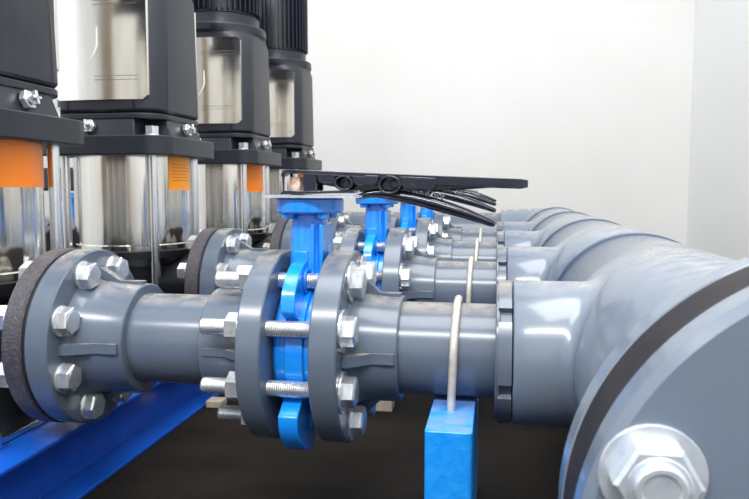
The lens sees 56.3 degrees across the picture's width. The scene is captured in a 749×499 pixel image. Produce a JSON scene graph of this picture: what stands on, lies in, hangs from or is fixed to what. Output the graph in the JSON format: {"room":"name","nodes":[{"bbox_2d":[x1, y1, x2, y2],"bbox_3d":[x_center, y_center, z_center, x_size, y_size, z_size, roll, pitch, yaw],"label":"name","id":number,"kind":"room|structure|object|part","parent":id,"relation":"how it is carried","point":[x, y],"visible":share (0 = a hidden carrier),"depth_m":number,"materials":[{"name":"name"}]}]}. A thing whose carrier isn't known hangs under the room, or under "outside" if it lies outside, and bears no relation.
{"room":"mechanical room","nodes":[
{"label":"mechanical room","id":0,"kind":"room"},
{"bbox_2d":[2,394,569,498],"bbox_3d":[-1.049,0.459,0.428,4.200,0.150,6.800,1,5,10],"label":"floor","id":1,"kind":"structure","parent":0,"point":[206,456],"depth_m":1.07,"materials":[{"name":"concrete"}]},
{"bbox_2d":[0,382,220,498],"bbox_3d":[-0.310,0.231,1.603,0.056,0.100,2.500,1,5,10],"label":"steel beam","id":2,"kind":"structure","parent":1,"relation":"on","point":[53,460],"depth_m":1.03,"materials":[{"name":"blue metal"}]},
{"bbox_2d":[0,0,84,449],"bbox_3d":[-0.578,-0.282,0.925,0.374,1.040,0.272,1,5,10],"label":"pump","id":3,"kind":"object","parent":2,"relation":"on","point":[30,121],"visible":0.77,"depth_m":0.91,"materials":[{"name":"metal"}]},
{"bbox_3d":[-0.568,0.226,0.968,0.256,0.020,0.250,1,5,10],"label":"foot plate","id":4,"kind":"part","parent":3,"relation":"part of","materials":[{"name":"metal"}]},
{"bbox_3d":[-0.464,-0.024,1.020,0.017,0.350,0.017,1,5,10],"label":"tie rod","id":5,"kind":"part","parent":3,"relation":"part of","materials":[{"name":"metal"}]},
{"bbox_3d":[-0.550,-0.361,1.023,0.188,0.214,0.016,1,5,10],"label":"guard plate","id":6,"kind":"part","parent":3,"relation":"part of","materials":[{"name":"silver metal"}]},
{"bbox_2d":[0,249,289,437],"bbox_3d":[-0.273,0.114,0.907,0.338,0.233,0.233,1,5,10],"label":"spool","id":7,"kind":"object","parent":3,"relation":"attached to","point":[95,336],"visible":0.88,"depth_m":0.85,"materials":[{"name":"grey plastic"}]},
{"bbox_2d":[51,305,66,336],"bbox_3d":[-0.374,0.086,0.837,0.003,0.038,0.038,1,24,10],"label":"washer","id":8,"kind":"object","parent":7,"relation":"in","point":[58,312],"depth_m":0.82,"materials":[{"name":"metal"}]},
{"bbox_2d":[53,362,67,393],"bbox_3d":[-0.374,0.154,0.843,0.003,0.038,0.038,1,34,10],"label":"washer","id":9,"kind":"object","parent":7,"relation":"in","point":[60,369],"depth_m":0.83,"materials":[{"name":"metal"}]},
{"bbox_2d":[74,261,87,289],"bbox_3d":[-0.366,0.033,0.881,0.003,0.038,0.038,1,14,10],"label":"washer","id":10,"kind":"object","parent":7,"relation":"in","point":[80,267],"depth_m":0.87,"materials":[{"name":"metal"}]},
{"bbox_2d":[79,394,88,419],"bbox_3d":[-0.366,0.199,0.895,0.003,0.038,0.038,1,8,10],"label":"washer","id":11,"kind":"object","parent":7,"relation":"in","point":[83,398],"depth_m":0.88,"materials":[{"name":"metal"}]},
{"bbox_2d":[105,255,116,267],"bbox_3d":[-0.354,0.027,0.948,0.003,0.038,0.038,1,42,10],"label":"washer","id":12,"kind":"object","parent":7,"relation":"in","point":[110,260],"depth_m":0.93,"materials":[{"name":"metal"}]},
{"bbox_2d":[199,170,527,449],"bbox_3d":[-0.004,0.070,0.856,0.368,0.334,0.215,1,5,10],"label":"valve","id":13,"kind":"object","parent":7,"relation":"attached to","point":[311,232],"visible":0.61,"depth_m":0.82,"materials":[{"name":"paint"}]},
{"bbox_3d":[-0.071,-0.065,0.856,0.120,0.003,0.100,1,5,10],"label":"notch plate","id":14,"kind":"part","parent":13,"relation":"part of","materials":[{"name":"white metal"}]},
{"bbox_2d":[337,370,346,413],"bbox_3d":[-0.035,0.159,0.784,0.003,0.048,0.049,1,18,10],"label":"washer","id":15,"kind":"object","parent":13,"relation":"in","point":[342,385],"depth_m":0.77,"materials":[{"name":"metal"}]},
{"bbox_2d":[337,309,347,352],"bbox_3d":[-0.035,0.091,0.778,0.003,0.048,0.049,1,14,10],"label":"washer","id":16,"kind":"object","parent":13,"relation":"in","point":[342,328],"depth_m":0.76,"materials":[{"name":"metal"}]},
{"bbox_2d":[347,408,354,440],"bbox_3d":[-0.026,0.204,0.836,0.003,0.048,0.049,1,16,10],"label":"washer","id":17,"kind":"object","parent":13,"relation":"in","point":[351,411],"depth_m":0.82,"materials":[{"name":"metal"}]},
{"bbox_2d":[346,261,355,302],"bbox_3d":[-0.026,0.038,0.822,0.003,0.048,0.049,1,21,10],"label":"washer","id":18,"kind":"object","parent":13,"relation":"in","point":[351,272],"depth_m":0.81,"materials":[{"name":"metal"}]},
{"bbox_2d":[359,256,366,266],"bbox_3d":[-0.015,0.032,0.889,0.003,0.048,0.049,1,15,10],"label":"washer","id":19,"kind":"object","parent":13,"relation":"in","point":[363,262],"depth_m":0.88,"materials":[{"name":"metal"}]},
{"bbox_3d":[0.033,-0.081,0.836,0.294,0.030,0.045,1,5,10],"label":"lever","id":20,"kind":"part","parent":13,"relation":"part of","materials":[{"name":"black metal"}]},
{"bbox_2d":[43,0,220,293],"bbox_3d":[-0.494,-0.324,1.406,0.374,1.040,0.272,1,5,10],"label":"pump","id":21,"kind":"object","parent":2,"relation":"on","point":[128,70],"visible":0.62,"depth_m":1.31,"materials":[{"name":"grey paint"}]},
{"bbox_3d":[-0.595,-0.054,1.355,0.017,0.350,0.017,1,5,10],"label":"tie rod","id":22,"kind":"part","parent":21,"relation":"part of","materials":[{"name":"metal"}]},
{"bbox_3d":[-0.508,-0.385,1.294,0.188,0.214,0.016,1,5,10],"label":"guard plate","id":23,"kind":"part","parent":21,"relation":"part of","materials":[{"name":"silver metal"}]},
{"bbox_3d":[-0.416,-0.051,1.324,0.017,0.350,0.017,1,5,10],"label":"tie rod","id":24,"kind":"part","parent":21,"relation":"part of","materials":[{"name":"metal"}]},
{"bbox_2d":[172,164,188,180],"bbox_3d":[-0.383,-0.153,1.393,0.005,0.032,0.064,1,5,14],"label":"print","id":25,"kind":"object","parent":21,"relation":"attached to","point":[180,172],"depth_m":1.38},
{"bbox_3d":[-0.385,-0.067,1.502,0.017,0.350,0.017,1,5,10],"label":"tie rod","id":26,"kind":"part","parent":21,"relation":"part of","materials":[{"name":"metal"}]},
{"bbox_3d":[-0.471,-0.403,1.505,0.188,0.214,0.016,1,5,10],"label":"guard plate","id":27,"kind":"part","parent":21,"relation":"part of","materials":[{"name":"silver metal"}]},
{"bbox_2d":[177,228,364,294],"bbox_3d":[-0.189,0.072,1.387,0.338,0.233,0.233,1,5,10],"label":"spool","id":28,"kind":"object","parent":21,"relation":"attached to","point":[226,249],"visible":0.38,"depth_m":1.33,"materials":[{"name":"grey plastic"}]},
{"bbox_2d":[225,235,230,253],"bbox_3d":[-0.282,-0.009,1.361,0.003,0.038,0.038,1,14,10],"label":"washer","id":29,"kind":"object","parent":28,"relation":"in","point":[227,237],"depth_m":1.35,"materials":[{"name":"metal"}]},
{"bbox_2d":[349,191,398,289],"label":"valve","id":30,"kind":"object","parent":28,"relation":"attached to","point":[377,224],"depth_m":1.31,"materials":[{"name":"paint"}]},
{"bbox_2d":[399,263,410,289],"label":"bolt","id":31,"kind":"object","parent":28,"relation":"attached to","point":[405,272],"depth_m":1.24,"materials":[{"name":"metal"}]},
{"bbox_2d":[399,263,403,289],"bbox_3d":[0.049,0.049,1.259,0.003,0.048,0.049,1,14,10],"label":"washer","id":32,"kind":"object","parent":31,"relation":"in","point":[401,274],"depth_m":1.24,"materials":[{"name":"metal"}]},
{"bbox_2d":[403,232,418,259],"label":"bolt","id":33,"kind":"object","parent":28,"relation":"attached to","point":[410,242],"depth_m":1.29,"materials":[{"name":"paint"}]},
{"bbox_2d":[403,234,407,259],"bbox_3d":[0.058,-0.004,1.303,0.003,0.048,0.049,1,21,10],"label":"washer","id":34,"kind":"object","parent":33,"relation":"in","point":[405,242],"depth_m":1.29,"materials":[{"name":"metal"}]},
{"bbox_2d":[411,189,495,211],"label":"valve","id":35,"kind":"object","parent":28,"relation":"attached to","point":[455,197],"depth_m":1.30,"materials":[{"name":"paint"}]},
{"bbox_3d":[0.117,-0.123,1.317,0.294,0.030,0.045,1,5,10],"label":"lever","id":36,"kind":"part","parent":35,"relation":"part of","materials":[{"name":"metal"}]},
{"bbox_2d":[206,397,226,407],"bbox_3d":[-0.305,0.296,1.353,0.032,0.014,0.030,1,5,10],"label":"concrete block","id":37,"kind":"object","parent":1,"relation":"on","point":[213,402],"visible":0.82,"depth_m":1.34,"materials":[{"name":"beige concrete"}]},
{"bbox_2d":[376,401,394,411],"bbox_3d":[0.017,0.289,1.337,0.040,0.030,0.040,1,5,10],"label":"concrete block","id":38,"kind":"object","parent":1,"relation":"on","point":[384,406],"visible":0.28,"depth_m":1.32,"materials":[{"name":"beige concrete"}]},
{"bbox_2d":[424,395,477,498],"bbox_3d":[0.098,0.261,0.855,0.049,0.171,0.266,1,5,10],"label":"support","id":39,"kind":"object","parent":1,"relation":"on","point":[451,438],"visible":0.66,"depth_m":0.72,"materials":[{"name":"blue paint"}]},
{"bbox_2d":[308,250,495,442],"bbox_3d":[0.051,0.119,0.850,0.210,0.233,0.233,1,5,10],"label":"spool","id":40,"kind":"object","parent":39,"relation":"on","point":[402,347],"visible":0.82,"depth_m":0.80,"materials":[{"name":"grey plastic"}]},
{"bbox_2d":[447,295,462,411],"bbox_3d":[0.098,0.135,0.844,0.015,0.160,0.131,1,5,10],"label":"u-bolt","id":41,"kind":"object","parent":39,"relation":"attached to","point":[454,334],"visible":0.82,"depth_m":0.78,"materials":[{"name":"silver metal"}]},
{"bbox_3d":[0.163,0.218,1.339,0.049,0.171,0.266,1,5,10],"label":"support","id":42,"kind":"object","parent":1,"relation":"on","visible":0},
{"bbox_2d":[381,228,495,303],"bbox_3d":[0.135,0.077,1.331,0.210,0.233,0.233,1,5,10],"label":"spool","id":43,"kind":"object","parent":42,"relation":"on","point":[432,279],"visible":0.5,"depth_m":1.28,"materials":[{"name":"grey plastic"}]},
{"bbox_2d":[466,256,473,302],"bbox_3d":[0.180,0.092,1.325,0.015,0.160,0.131,1,5,10],"label":"u-bolt","id":44,"kind":"object","parent":42,"relation":"attached to","point":[471,258],"visible":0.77,"depth_m":1.26,"materials":[{"name":"silver metal"}]},
{"bbox_3d":[0.247,0.176,1.820,0.049,0.171,0.266,1,5,10],"label":"support","id":45,"kind":"object","parent":1,"relation":"on","visible":0},
{"bbox_2d":[415,218,496,261],"bbox_3d":[0.220,0.035,1.812,0.210,0.233,0.233,1,5,10],"label":"spool","id":46,"kind":"object","parent":45,"relation":"on","point":[446,248],"visible":0.38,"depth_m":1.76,"materials":[{"name":"grey plastic"}]},
{"bbox_2d":[474,238,478,260],"bbox_3d":[0.262,0.050,1.806,0.015,0.160,0.131,1,5,10],"label":"u-bolt","id":47,"kind":"object","parent":45,"relation":"attached to","point":[477,239],"visible":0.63,"depth_m":1.75,"materials":[{"name":"silver metal"}]},
{"bbox_3d":[0.331,0.134,2.301,0.049,0.171,0.266,1,5,10],"label":"support","id":48,"kind":"object","parent":1,"relation":"on","visible":0},
{"bbox_2d":[433,211,496,241],"bbox_3d":[0.304,-0.008,2.293,0.210,0.233,0.233,1,5,10],"label":"spool","id":49,"kind":"object","parent":48,"relation":"on","point":[457,233],"visible":0.18,"depth_m":2.25,"materials":[{"name":"grey plastic"}]},
{"bbox_2d":[479,227,481,241],"bbox_3d":[0.344,0.008,2.287,0.015,0.160,0.131,1,5,10],"label":"u-bolt","id":50,"kind":"object","parent":48,"relation":"attached to","point":[480,229],"visible":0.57,"depth_m":2.23,"materials":[{"name":"silver metal"}]},
{"bbox_2d":[43,0,695,244],"bbox_3d":[-0.487,-1.342,3.508,4.200,2.900,0.150,1,5,10],"label":"wall","id":51,"kind":"structure","parent":0,"point":[588,103],"depth_m":3.29,"materials":[{"name":"paint"}]},
{"bbox_2d":[343,207,748,498],"bbox_3d":[-0.288,0.049,1.647,1.877,0.331,2.537,1,5,10],"label":"pipe","id":52,"kind":"object","parent":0,"point":[635,343],"visible":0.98,"depth_m":0.41,"materials":[{"name":"grey plastic"}]},
{"bbox_2d":[597,423,708,498],"bbox_3d":[0.135,0.110,0.341,0.051,0.051,0.003,1,5,10],"label":"washer","id":53,"kind":"object","parent":52,"relation":"in","point":[619,441],"depth_m":0.34,"materials":[{"name":"white metal"}]},
{"bbox_2d":[686,0,748,260],"bbox_3d":[0.933,-1.021,-0.152,0.140,2.900,6.599,1,5,10],"label":"wall","id":54,"kind":"structure","parent":0,"point":[718,194],"depth_m":2.74,"materials":[{"name":"paint"}]},
{"bbox_3d":[-0.617,0.226,1.656,0.056,0.100,2.500,1,5,10],"label":"channel","id":55,"kind":"object","parent":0,"visible":0},
{"bbox_2d":[192,0,288,248],"bbox_3d":[-0.410,-0.367,1.887,0.374,1.040,0.272,1,5,10],"label":"pump","id":56,"kind":"object","parent":55,"relation":"on","point":[233,95],"visible":0.49,"depth_m":1.79,"materials":[{"name":"grey paint"}]},
{"bbox_2d":[45,215,74,229],"bbox_3d":[-0.942,0.017,2.014,0.755,0.233,0.233,1,5,10],"label":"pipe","id":57,"kind":"object","parent":56,"relation":"attached to","point":[47,218],"visible":0.02,"depth_m":1.94,"materials":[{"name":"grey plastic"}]},
{"bbox_2d":[44,168,47,190],"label":"valve","id":58,"kind":"object","parent":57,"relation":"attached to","point":[46,184],"depth_m":1.97,"materials":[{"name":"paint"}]},
{"bbox_3d":[-0.910,-0.199,1.989,0.200,0.065,0.036,1,5,10],"label":"lever","id":59,"kind":"part","parent":58,"relation":"part of","materials":[{"name":"metal"}]},
{"bbox_2d":[70,168,74,216],"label":"valve","id":60,"kind":"object","parent":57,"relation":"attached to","point":[71,169],"depth_m":1.96,"materials":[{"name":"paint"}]},
{"bbox_3d":[-0.428,-0.427,1.775,0.188,0.214,0.016,1,5,10],"label":"guard plate","id":61,"kind":"part","parent":56,"relation":"part of","materials":[{"name":"silver metal"}]},
{"bbox_3d":[-0.417,-0.748,1.855,0.230,0.275,0.216,1,5,10],"label":"motor","id":62,"kind":"part","parent":56,"relation":"part of","materials":[{"name":"black metal"}]},
{"bbox_3d":[-0.336,-0.093,1.806,0.017,0.350,0.017,1,5,10],"label":"tie rod","id":63,"kind":"part","parent":56,"relation":"part of","materials":[{"name":"metal"}]},
{"bbox_3d":[-0.305,-0.109,1.984,0.017,0.350,0.017,1,5,10],"label":"tie rod","id":64,"kind":"part","parent":56,"relation":"part of","materials":[{"name":"metal"}]},
{"bbox_2d":[263,217,399,249],"bbox_3d":[-0.105,0.030,1.868,0.338,0.233,0.233,1,5,10],"label":"spool","id":65,"kind":"object","parent":56,"relation":"attached to","point":[285,241],"visible":0.12,"depth_m":1.80,"materials":[{"name":"grey plastic"}]},
{"bbox_2d":[396,202,418,235],"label":"valve","id":66,"kind":"object","parent":65,"relation":"attached to","point":[409,215],"depth_m":1.80,"materials":[{"name":"paint"}]},
{"bbox_2d":[427,221,438,254],"label":"bolts","id":67,"kind":"object","parent":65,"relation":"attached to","point":[434,227],"depth_m":1.77,"materials":[{"name":"metal"}]},
{"bbox_2d":[442,188,496,205],"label":"valve","id":68,"kind":"object","parent":65,"relation":"attached to","point":[471,195],"depth_m":1.78,"materials":[{"name":"paint"}]},
{"bbox_2d":[259,0,321,236],"bbox_3d":[-0.326,-0.409,2.368,0.374,1.040,0.272,1,5,10],"label":"pump","id":69,"kind":"object","parent":55,"relation":"on","point":[284,22],"visible":0.4,"depth_m":2.26,"materials":[{"name":"grey paint"}]},
{"bbox_3d":[-0.350,-0.469,2.257,0.188,0.214,0.016,1,5,10],"label":"guard plate","id":70,"kind":"part","parent":69,"relation":"part of","materials":[{"name":"silver metal"}]},
{"bbox_3d":[-0.338,-0.790,2.337,0.230,0.275,0.216,1,5,10],"label":"motor","id":71,"kind":"part","parent":69,"relation":"part of","materials":[{"name":"black metal"}]},
{"bbox_2d":[328,212,419,238],"bbox_3d":[-0.021,-0.013,2.349,0.338,0.233,0.233,1,5,10],"label":"spool","id":72,"kind":"object","parent":69,"relation":"attached to","point":[342,222],"visible":0.22,"depth_m":2.31,"materials":[{"name":"grey metal"}]},
{"bbox_2d":[420,207,434,220],"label":"valve","id":73,"kind":"object","parent":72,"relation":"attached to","point":[426,213],"depth_m":2.28,"materials":[{"name":"paint"}]},
{"bbox_2d":[442,214,450,236],"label":"valve","id":74,"kind":"object","parent":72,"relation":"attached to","point":[446,219],"depth_m":2.25,"materials":[{"name":"paint"}]},
{"bbox_2d":[459,188,496,201],"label":"valve","id":75,"kind":"object","parent":72,"relation":"attached to","point":[482,195],"depth_m":2.26,"materials":[{"name":"paint"}]}
]}

